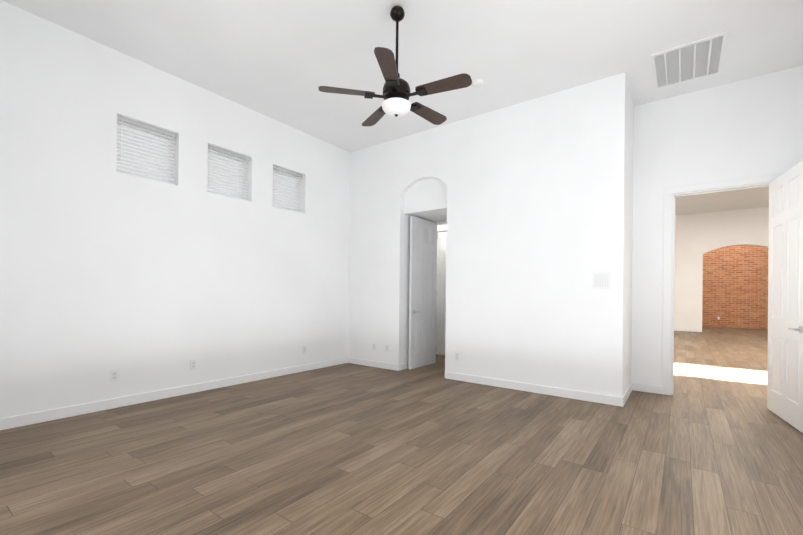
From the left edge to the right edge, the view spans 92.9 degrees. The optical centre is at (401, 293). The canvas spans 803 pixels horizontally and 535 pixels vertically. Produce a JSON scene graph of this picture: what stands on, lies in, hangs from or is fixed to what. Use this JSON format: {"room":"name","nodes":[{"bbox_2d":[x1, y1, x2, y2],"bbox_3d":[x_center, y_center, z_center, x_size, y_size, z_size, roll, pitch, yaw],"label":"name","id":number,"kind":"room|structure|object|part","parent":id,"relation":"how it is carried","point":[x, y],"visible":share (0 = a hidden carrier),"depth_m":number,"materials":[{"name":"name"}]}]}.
{"room":"empty bedroom","nodes":[
{"label":"empty bedroom","id":0,"kind":"room"},
{"bbox_2d":[0,0,349,417],"bbox_3d":[-2.692,-0.946,4.372,0.250,4.230,9.520,1,0,36],"label":"wall","id":1,"kind":"structure","parent":0,"point":[143,285],"depth_m":4.05,"materials":[{"name":"paint"}]},
{"bbox_2d":[110,369,118,381],"bbox_3d":[-2.915,0.835,3.877,0.006,0.114,0.070,1,0,36],"label":"electrical outlet","id":2,"kind":"object","parent":1,"relation":"attached to","point":[114,375],"visible":1,"depth_m":3.87,"materials":[{"name":"white plastic"}]},
{"bbox_2d":[117,122,172,180],"bbox_3d":[-2.860,-1.534,4.222,0.050,0.600,0.590,1,0,36],"label":"window","id":3,"kind":"structure","parent":1,"relation":"in","point":[151,147],"depth_m":4.31,"materials":[{"name":"white glass"}]},
{"bbox_2d":[116,115,175,184],"bbox_3d":[-2.775,-1.533,4.160,0.050,0.593,0.578,1,0,36],"label":"window blind","id":4,"kind":"object","parent":3,"relation":"attached to","point":[135,124],"visible":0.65,"depth_m":4.15,"materials":[{"name":"white plastic"}]},
{"bbox_2d":[0,357,347,429],"bbox_3d":[-2.234,1.125,4.794,0.018,0.100,4.440,1,0,36],"label":"baseboard","id":5,"kind":"structure","parent":1,"relation":"attached to","point":[41,416],"depth_m":4.09,"materials":[{"name":"white wood"}]},
{"bbox_2d":[190,360,196,369],"bbox_3d":[-2.454,0.842,4.503,0.006,0.114,0.070,1,0,36],"label":"electrical outlet","id":6,"kind":"object","parent":1,"relation":"attached to","point":[193,364],"visible":1,"depth_m":4.50,"materials":[{"name":"white plastic"}]},
{"bbox_2d":[208,150,245,197],"bbox_3d":[-2.314,-1.525,4.963,0.050,0.600,0.590,1,0,36],"label":"window","id":7,"kind":"structure","parent":1,"relation":"in","point":[231,173],"depth_m":5.07,"materials":[{"name":"white glass"}]},
{"bbox_2d":[207,145,248,200],"bbox_3d":[-2.229,-1.525,4.900,0.050,0.593,0.578,1,0,36],"label":"window blind","id":8,"kind":"object","parent":7,"relation":"attached to","point":[227,153],"visible":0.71,"depth_m":4.90,"materials":[{"name":"white plastic"}]},
{"bbox_2d":[273,171,298,209],"bbox_3d":[-1.777,-1.517,5.691,0.050,0.600,0.580,1,0,36],"label":"window","id":9,"kind":"structure","parent":1,"relation":"in","point":[288,194],"depth_m":5.83,"materials":[{"name":"white glass"}]},
{"bbox_2d":[272,166,302,212],"bbox_3d":[-1.692,-1.517,5.629,0.050,0.593,0.568,1,0,36],"label":"window blind","id":10,"kind":"object","parent":9,"relation":"attached to","point":[287,172],"visible":0.73,"depth_m":5.63,"materials":[{"name":"white plastic"}]},
{"bbox_2d":[0,326,802,534],"bbox_3d":[4.630,1.321,7.633,12.000,0.120,26.000,1,0,36],"label":"floor","id":11,"kind":"structure","parent":0,"point":[713,445],"depth_m":2.74,"materials":[{"name":"brown wood"}]},
{"bbox_2d":[2,0,802,151],"bbox_3d":[-0.599,-2.503,2.305,6.150,0.120,8.750,1,0,36],"label":"ceiling","id":12,"kind":"structure","parent":0,"point":[282,61],"depth_m":3.73,"materials":[{"name":"paint"}]},
{"bbox_2d":[318,5,471,125],"bbox_3d":[-0.003,-1.969,3.260,1.240,0.930,1.229,1,0,36],"label":"fan","id":13,"kind":"object","parent":12,"relation":"hanging from","point":[397,94],"visible":1,"depth_m":3.16,"materials":[{"name":"brown wood"}]},
{"bbox_3d":[-0.044,-1.560,3.246,0.251,0.087,0.251,1,0,36],"label":"lamp shade","id":14,"kind":"part","parent":13,"relation":"part of","materials":[{"name":"white glass"}]},
{"bbox_2d":[473,79,483,87],"bbox_3d":[0.882,-2.401,4.374,0.132,0.040,0.132,1,0,36],"label":"smoke detector","id":15,"kind":"object","parent":12,"relation":"attached to","point":[477,83],"visible":1,"depth_m":4.34,"materials":[{"name":"white plastic"}]},
{"bbox_2d":[650,31,727,89],"bbox_3d":[2.980,-2.392,3.983,0.600,0.012,0.780,1,0,36],"label":"ceiling vent","id":16,"kind":"object","parent":12,"relation":"in","point":[698,59],"visible":1,"depth_m":3.94,"materials":[{"name":"white plastic"}]},
{"bbox_2d":[437,224,446,231],"bbox_3d":[1.167,-0.279,7.340,2.450,3.000,0.150,1,0,36],"label":"wall","id":17,"kind":"structure","parent":0,"point":[444,225],"depth_m":7.51,"materials":[{"name":"paint"}]},
{"bbox_2d":[436,232,446,354],"bbox_3d":[0.803,-0.002,7.547,0.750,2.422,0.148,1,0,36],"label":"closet door","id":18,"kind":"structure","parent":17,"relation":"in","point":[441,295],"depth_m":7.54,"materials":[{"name":"white paint"}]},
{"bbox_2d":[437,227,446,230],"bbox_3d":[1.055,-0.041,7.318,2.300,2.520,0.014,1,0,36],"label":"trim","id":19,"kind":"structure","parent":17,"relation":"attached to","point":[442,229],"depth_m":7.51,"materials":[{"name":"white wood"}]},
{"bbox_2d":[348,73,633,396],"bbox_3d":[1.077,-0.600,5.807,4.120,3.630,1.090,1,0,36],"label":"wall","id":20,"kind":"structure","parent":0,"point":[530,202],"depth_m":4.85,"materials":[{"name":"paint"}]},
{"bbox_2d":[348,357,399,370],"bbox_3d":[-0.471,1.149,6.246,1.074,0.100,0.018,1,0,36],"label":"baseboard","id":21,"kind":"structure","parent":20,"relation":"attached to","point":[384,365],"depth_m":6.21,"materials":[{"name":"white wood"}]},
{"bbox_2d":[408,216,437,368],"bbox_3d":[0.368,-0.010,6.335,0.148,2.422,0.772,1,0,36],"label":"door","id":22,"kind":"structure","parent":20,"relation":"in","point":[423,291],"depth_m":6.28,"materials":[{"name":"white paint"}]},
{"bbox_2d":[434,221,446,224],"bbox_3d":[0.903,-0.015,6.513,0.830,2.460,0.150,1,0,36],"label":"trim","id":23,"kind":"structure","parent":20,"relation":"attached to","point":[441,222],"depth_m":6.64,"materials":[{"name":"white wood"}]},
{"bbox_2d":[455,352,458,360],"bbox_3d":[0.775,0.881,5.332,0.070,0.114,0.006,1,0,36],"label":"electrical outlet","id":24,"kind":"object","parent":20,"relation":"attached to","point":[456,356],"visible":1,"depth_m":5.33,"materials":[{"name":"white plastic"}]},
{"bbox_2d":[445,371,623,406],"bbox_3d":[1.509,1.168,4.786,2.214,0.100,0.018,1,0,36],"label":"baseboard","id":25,"kind":"structure","parent":20,"relation":"attached to","point":[566,393],"depth_m":4.64,"materials":[{"name":"white wood"}]},
{"bbox_2d":[593,271,610,288],"bbox_3d":[2.234,-0.145,4.265,0.180,0.200,0.011,1,0,36],"label":"light switch","id":26,"kind":"object","parent":20,"relation":"attached to","point":[601,279],"visible":1,"depth_m":4.26,"materials":[{"name":"white plastic"}]},
{"bbox_2d":[624,382,635,403],"bbox_3d":[2.673,1.180,4.511,0.014,0.100,0.910,1,0,36],"label":"baseboard","id":27,"kind":"structure","parent":20,"relation":"attached to","point":[633,385],"depth_m":4.60,"materials":[{"name":"white wood"}]},
{"bbox_2d":[631,66,802,385],"bbox_3d":[3.683,-0.984,4.449,1.680,4.450,0.150,1,0,36],"label":"wall","id":28,"kind":"structure","parent":0,"point":[753,126],"depth_m":4.55,"materials":[{"name":"paint"}]},
{"bbox_2d":[632,383,661,393],"bbox_3d":[3.071,1.185,4.772,0.305,0.100,0.018,1,0,36],"label":"baseboard","id":29,"kind":"structure","parent":28,"relation":"attached to","point":[641,387],"depth_m":4.76,"materials":[{"name":"white wood"}]},
{"bbox_2d":[662,172,784,394],"bbox_3d":[3.681,-0.026,4.430,1.065,2.535,0.166,1,0,36],"label":"door frame","id":30,"kind":"structure","parent":28,"relation":"attached to","point":[669,283],"depth_m":4.64,"materials":[{"name":"white wood"}]},
{"bbox_2d":[767,160,802,432],"bbox_3d":[3.759,0.021,3.719,0.148,2.422,0.898,1,0,28],"label":"bedroom door","id":31,"kind":"structure","parent":28,"relation":"in","point":[785,335],"depth_m":3.69,"materials":[{"name":"white paint"}]},
{"bbox_2d":[674,207,768,328],"bbox_3d":[8.870,-0.910,9.986,6.700,4.450,15.220,1,0,36],"label":"wall","id":32,"kind":"structure","parent":0,"point":[698,236],"depth_m":13.33,"materials":[{"name":"paint"}]},
{"bbox_2d":[674,328,701,331],"bbox_3d":[10.984,1.297,12.880,6.400,0.100,0.014,1,0,36],"label":"baseboard","id":33,"kind":"structure","parent":32,"relation":"attached to","point":[687,329],"depth_m":13.51,"materials":[{"name":"white wood"}]},
{"bbox_2d":[675,187,768,214],"bbox_3d":[8.878,-2.895,9.971,6.700,0.120,14.870,1,0,36],"label":"ceiling","id":34,"kind":"structure","parent":0,"point":[733,200],"depth_m":11.72,"materials":[{"name":"paint"}]},
{"bbox_2d":[702,245,767,328],"bbox_3d":[13.778,-0.839,15.387,5.210,4.450,0.300,1,0,36],"label":"brick wall","id":35,"kind":"structure","parent":0,"point":[735,288],"depth_m":15.40,"materials":[{"name":"brick"}]}
]}

